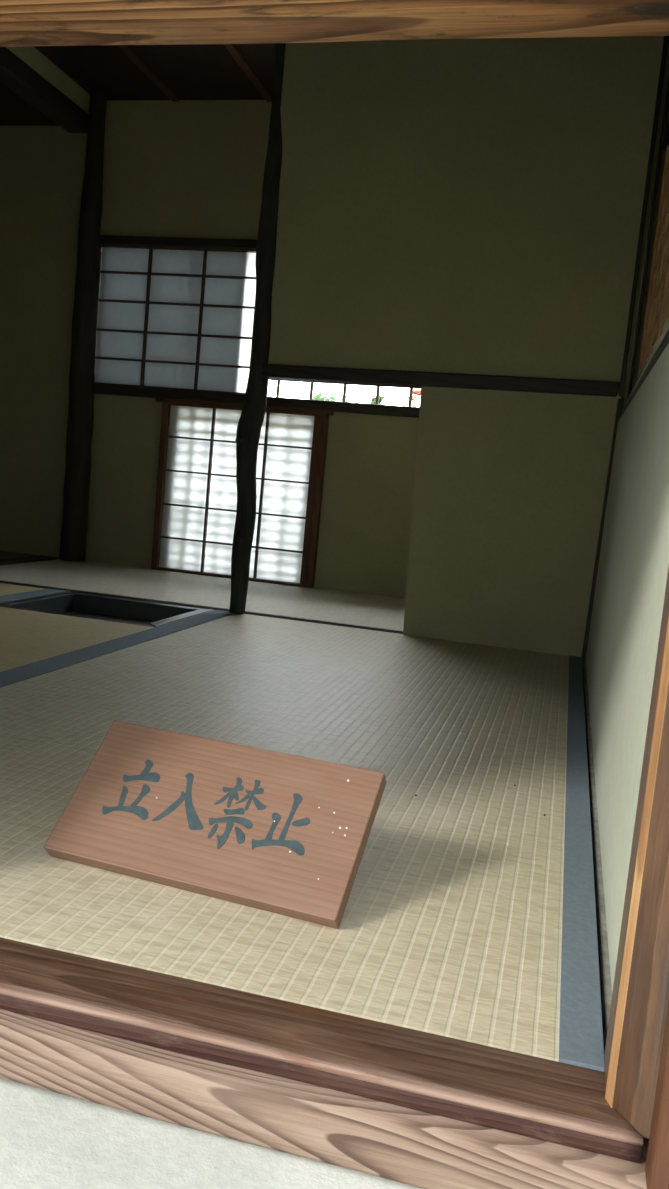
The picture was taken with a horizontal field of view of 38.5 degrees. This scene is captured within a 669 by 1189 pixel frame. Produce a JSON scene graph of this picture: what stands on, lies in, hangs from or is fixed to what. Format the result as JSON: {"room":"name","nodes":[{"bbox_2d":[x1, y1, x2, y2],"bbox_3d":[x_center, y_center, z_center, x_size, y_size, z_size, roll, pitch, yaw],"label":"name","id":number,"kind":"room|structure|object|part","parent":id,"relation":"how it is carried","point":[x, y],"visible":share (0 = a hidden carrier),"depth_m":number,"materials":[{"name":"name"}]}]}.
{"room":"japanese tea house","nodes":[
{"label":"japanese tea house","id":0,"kind":"room"},
{"bbox_2d":[0,550,51,558],"bbox_3d":[-1.835,-0.107,2.997,1.090,0.049,1.769,7,7,13],"label":"floor","id":1,"kind":"structure","parent":0,"point":[3,554],"depth_m":3.66,"materials":[{"name":"beige"}]},
{"bbox_2d":[0,82,58,125],"bbox_3d":[-1.728,-1.746,2.779,1.180,0.060,1.849,7,7,13],"label":"ceiling","id":2,"kind":"structure","parent":0,"point":[14,110],"depth_m":3.46,"materials":[{"name":"brown wood"}]},
{"bbox_2d":[6,46,89,114],"bbox_3d":[-1.295,-0.987,2.280,0.060,2.050,2.640,7,7,13],"label":"wall","id":3,"kind":"structure","parent":0,"point":[30,55],"depth_m":3.23,"materials":[{"name":"paint"}]},
{"bbox_2d":[0,47,88,132],"bbox_3d":[-1.242,-1.591,2.207,0.077,0.069,2.630,7,7,13],"label":"beam","id":4,"kind":"structure","parent":3,"relation":"attached to","point":[15,74],"depth_m":3.19,"materials":[{"name":"brown wood"}]},
{"bbox_2d":[34,43,274,99],"bbox_3d":[-0.050,-1.691,2.899,2.020,0.050,0.819,7,7,13],"label":"ceiling","id":5,"kind":"structure","parent":0,"point":[189,71],"depth_m":3.20,"materials":[{"name":"brown wood"}]},
{"bbox_2d":[117,45,178,101],"bbox_3d":[-0.665,-1.736,3.052,0.024,0.010,0.807,7,7,13],"label":"batten","id":6,"kind":"object","parent":5,"relation":"attached to","point":[124,48],"visible":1,"depth_m":3.20,"materials":[{"name":"brown wood"}]},
{"bbox_2d":[224,44,271,101],"bbox_3d":[-0.322,-1.695,2.970,0.024,0.010,0.807,7,7,13],"label":"batten","id":7,"kind":"object","parent":5,"relation":"attached to","point":[230,47],"visible":0.64,"depth_m":3.13,"materials":[{"name":"brown wood"}]},
{"bbox_2d":[0,100,418,597],"bbox_3d":[-0.481,-1.070,3.528,3.400,2.220,0.080,7,7,13],"label":"wall","id":8,"kind":"structure","parent":0,"point":[183,168],"depth_m":3.57,"materials":[{"name":"paint"}]},
{"bbox_2d":[93,235,419,587],"bbox_3d":[-0.262,-0.652,3.486,1.460,1.208,0.111,7,7,13],"label":"window","id":9,"kind":"structure","parent":8,"relation":"in","point":[348,407],"depth_m":3.43,"materials":[{"name":"brown wood"}]},
{"bbox_2d":[94,243,255,394],"bbox_3d":[-0.588,-1.008,3.504,0.644,0.517,0.024,7,7,13],"label":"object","id":10,"kind":"structure","parent":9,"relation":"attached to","point":[169,317],"depth_m":3.51,"materials":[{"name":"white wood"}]},
{"bbox_3d":[-0.893,-1.044,3.577,0.012,0.517,0.024,7,7,13],"label":"rail","id":11,"kind":"part","parent":10,"relation":"part of","materials":[{"name":"brown wood"}]},
{"bbox_3d":[-0.611,-0.757,3.533,0.620,0.010,0.024,7,7,13],"label":"cross rail","id":12,"kind":"part","parent":10,"relation":"part of","materials":[{"name":"brown wood"}]},
{"bbox_3d":[-0.565,-1.258,3.476,0.620,0.012,0.024,7,7,13],"label":"cross rail","id":13,"kind":"part","parent":10,"relation":"part of","materials":[{"name":"brown wood"}]},
{"bbox_3d":[-0.282,-0.971,3.432,0.012,0.517,0.024,7,7,13],"label":"rail","id":14,"kind":"part","parent":10,"relation":"part of","materials":[{"name":"wood"}]},
{"bbox_3d":[-0.331,-0.681,3.465,0.670,0.016,0.034,7,7,13],"label":"screen head rail","id":15,"kind":"part","parent":9,"relation":"part of","materials":[{"name":"brown wood"}]},
{"bbox_2d":[65,611,583,664],"bbox_3d":[-0.900,0.113,2.361,3.400,0.068,2.790,7,7,13],"label":"floor","id":16,"kind":"structure","parent":0,"point":[70,612],"depth_m":2.70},
{"bbox_2d":[0,583,54,598],"bbox_3d":[-1.242,0.068,1.936,0.445,0.051,1.848,7,7,13],"label":"mat","id":17,"kind":"object","parent":16,"relation":"on","point":[6,590],"visible":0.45,"depth_m":2.70,"materials":[{"name":"beige plant"}]},
{"bbox_2d":[0,555,57,564],"bbox_3d":[-1.271,-0.047,2.883,0.067,0.058,1.570,7,7,13],"label":"threshold","id":18,"kind":"object","parent":16,"relation":"on","point":[32,558],"visible":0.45,"depth_m":3.45,"materials":[{"name":"brown wood"}]},
{"bbox_2d":[0,591,212,626],"bbox_3d":[-0.613,0.218,2.547,0.445,0.374,0.386,7,7,13],"label":"hearth","id":19,"kind":"object","parent":16,"relation":"in","point":[158,614],"visible":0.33,"depth_m":2.67,"materials":[{"name":"black paint"}]},
{"bbox_2d":[0,590,224,678],"bbox_3d":[-0.776,0.123,1.825,0.520,0.051,1.848,7,7,13],"label":"mat","id":20,"kind":"object","parent":16,"relation":"on","point":[29,640],"visible":0.41,"depth_m":2.08,"materials":[{"name":"beige wicker"}]},
{"bbox_2d":[0,581,402,633],"bbox_3d":[-0.298,0.070,2.687,1.924,0.049,0.054,7,7,13],"label":"strip","id":21,"kind":"object","parent":16,"relation":"on","point":[5,582],"visible":0.16,"depth_m":2.71,"materials":[{"name":"black wood"}]},
{"bbox_2d":[229,43,285,613],"bbox_3d":[-0.180,-0.933,2.538,0.084,2.002,0.074,9,8,31],"label":"pillar","id":22,"kind":"structure","parent":21,"relation":"on","point":[251,419],"depth_m":2.55,"materials":[{"name":"brown wood"}]},
{"bbox_2d":[0,559,405,630],"bbox_3d":[-0.196,0.031,3.100,1.922,0.050,0.797,7,7,13],"label":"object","id":23,"kind":"object","parent":16,"relation":"on","point":[318,604],"visible":0.42,"depth_m":3.07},
{"bbox_2d":[59,91,106,561],"bbox_3d":[-0.910,-1.117,3.537,0.102,2.006,0.098,4,7,-11],"label":"log post","id":24,"kind":"object","parent":23,"relation":"on","point":[80,419],"visible":0.84,"depth_m":3.53,"materials":[{"name":"black wood"}]},
{"bbox_2d":[151,402,320,586],"bbox_3d":[-0.365,-0.366,3.493,0.603,0.616,0.024,7,7,13],"label":"screen","id":25,"kind":"object","parent":23,"relation":"on","point":[196,502],"visible":0.98,"depth_m":3.50,"materials":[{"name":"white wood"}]},
{"bbox_3d":[-0.645,-0.400,3.560,0.024,0.616,0.024,7,7,13],"label":"rail","id":26,"kind":"part","parent":25,"relation":"part of","materials":[{"name":"brown wood"}]},
{"bbox_3d":[-0.392,-0.066,3.527,0.557,0.010,0.024,7,7,13],"label":"cross rail","id":27,"kind":"part","parent":25,"relation":"part of","materials":[{"name":"brown wood"}]},
{"bbox_3d":[-0.337,-0.668,3.458,0.557,0.007,0.024,7,7,13],"label":"cross rail","id":28,"kind":"part","parent":25,"relation":"part of","materials":[{"name":"brown wood"}]},
{"bbox_3d":[-0.085,-0.333,3.426,0.022,0.616,0.024,7,7,13],"label":"rail","id":29,"kind":"part","parent":25,"relation":"part of","materials":[{"name":"brown wood"}]},
{"bbox_2d":[0,611,604,1071],"bbox_3d":[-0.061,0.209,1.655,0.961,0.051,1.848,7,7,13],"label":"mat","id":30,"kind":"object","parent":16,"relation":"on","point":[469,915],"visible":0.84,"depth_m":1.08,"materials":[{"name":"beige plant"}]},
{"bbox_2d":[44,721,385,928],"bbox_3d":[-0.112,0.208,0.904,0.293,0.113,0.120,8,7,19],"label":"wooden sign","id":31,"kind":"object","parent":30,"relation":"on","point":[285,834],"visible":1,"depth_m":0.89,"materials":[{"name":"brown wood"}]},
{"bbox_2d":[268,36,663,656],"bbox_3d":[0.288,-0.882,2.439,0.935,2.004,0.050,7,7,13],"label":"wall","id":32,"kind":"structure","parent":0,"point":[459,206],"depth_m":2.42,"materials":[{"name":"paint"}]},
{"bbox_2d":[261,364,619,396],"bbox_3d":[0.259,-0.551,2.474,0.916,0.045,0.085,7,7,13],"label":"beam","id":33,"kind":"structure","parent":32,"relation":"attached to","point":[274,372],"depth_m":2.44,"materials":[{"name":"brown wood"}]},
{"bbox_2d":[584,39,668,991],"bbox_3d":[0.715,-0.748,1.817,0.226,2.050,2.709,7,7,13],"label":"wall","id":34,"kind":"structure","parent":0,"point":[623,640],"depth_m":1.12,"materials":[{"name":"paint"}]},
{"bbox_2d":[0,937,642,1162],"bbox_3d":[-0.330,0.274,0.737,1.086,0.018,0.066,7,7,13],"label":"sill","id":35,"kind":"structure","parent":34,"relation":"attached to","point":[496,1088],"depth_m":0.65,"materials":[{"name":"brown wood"}]},
{"bbox_2d":[582,661,611,1071],"bbox_3d":[0.410,0.268,1.536,0.010,0.046,1.800,7,7,13],"label":"baseboard","id":36,"kind":"structure","parent":34,"relation":"attached to","point":[603,952],"depth_m":0.98,"materials":[{"name":"black wood"}]},
{"bbox_2d":[581,398,623,659],"bbox_3d":[0.669,-0.158,2.400,0.025,0.650,0.070,7,7,13],"label":"post","id":37,"kind":"object","parent":34,"relation":"attached to","point":[620,401],"visible":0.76,"depth_m":2.37,"materials":[{"name":"brown wood"}]},
{"bbox_2d":[619,36,668,397],"bbox_3d":[0.776,-1.149,2.278,0.035,1.340,0.080,7,7,13],"label":"post","id":38,"kind":"object","parent":37,"relation":"on","point":[665,43],"visible":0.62,"depth_m":2.28,"materials":[{"name":"brown wood"}]},
{"bbox_3d":[-1.154,-0.732,0.872,3.400,2.410,0.060,7,7,13],"label":"wall","id":39,"kind":"structure","parent":0,"visible":0},
{"bbox_2d":[0,0,668,46],"bbox_3d":[-0.214,-0.423,0.584,1.220,0.125,0.104,7,7,13],"label":"lintel","id":40,"kind":"object","parent":39,"relation":"attached to","point":[22,22],"visible":1,"depth_m":0.57,"materials":[{"name":"brown wood"}]},
{"bbox_3d":[0.643,-1.035,1.390,0.135,1.400,1.900,7,7,13],"label":"wall","id":41,"kind":"structure","parent":0,"visible":0},
{"bbox_2d":[604,113,668,1138],"bbox_3d":[0.485,-0.367,1.415,0.075,1.246,1.886,7,7,13],"label":"wooden post","id":42,"kind":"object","parent":41,"relation":"in","point":[657,309],"depth_m":0.59,"materials":[{"name":"brown wood"}]},
{"bbox_3d":[0.493,-0.348,1.428,0.063,0.095,1.860,7,7,13],"label":"lattice window rail","id":43,"kind":"part","parent":42,"relation":"part of","materials":[{"name":"brown wood"}]},
{"label":"outside","id":44,"kind":"structure","parent":0,"visible":0},
{"bbox_3d":[0.174,0.634,1.049,24.000,0.090,26.000,7,7,13],"label":"ground","id":45,"kind":"structure","parent":44,"visible":0},
{"bbox_2d":[0,1078,422,1188],"bbox_3d":[-0.238,0.505,0.338,1.200,0.251,0.750,7,7,13],"label":"wall","id":46,"kind":"structure","parent":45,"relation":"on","point":[49,1139],"depth_m":0.62,"materials":[{"name":"paint"}]},
{"bbox_2d":[0,1009,648,1188],"bbox_3d":[-0.270,0.311,0.718,1.220,0.042,0.080,7,7,13],"label":"beam","id":47,"kind":"structure","parent":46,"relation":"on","point":[409,1146],"depth_m":0.62,"materials":[{"name":"brown wood"}]},
{"bbox_2d":[645,1000,668,1188],"bbox_3d":[0.252,-0.011,0.515,0.073,0.738,0.028,7,7,13],"label":"board","id":48,"kind":"object","parent":47,"relation":"on","point":[657,1161],"visible":1,"depth_m":0.55,"materials":[{"name":"brown wood"}]},
{"bbox_2d":[312,392,361,402],"bbox_3d":[-0.041,-0.455,4.884,0.316,1.158,0.333,7,7,13],"label":"shrub","id":49,"kind":"object","parent":45,"relation":"on","point":[318,396],"visible":0.04,"depth_m":4.81,"materials":[{"name":"green plant"}]},
{"bbox_2d":[366,395,385,404],"bbox_3d":[0.145,-0.391,4.578,0.118,1.134,0.139,4,7,-11],"label":"shrub","id":50,"kind":"object","parent":45,"relation":"on","point":[381,398],"visible":0.08,"depth_m":4.51,"materials":[{"name":"green plant"}]},
{"bbox_2d":[397,388,420,406],"bbox_3d":[0.407,-0.487,4.821,0.294,1.317,0.290,7,7,13],"label":"shrub","id":51,"kind":"object","parent":45,"relation":"on","point":[416,392],"visible":0.04,"depth_m":4.76,"materials":[{"name":"green plant"}]}
]}

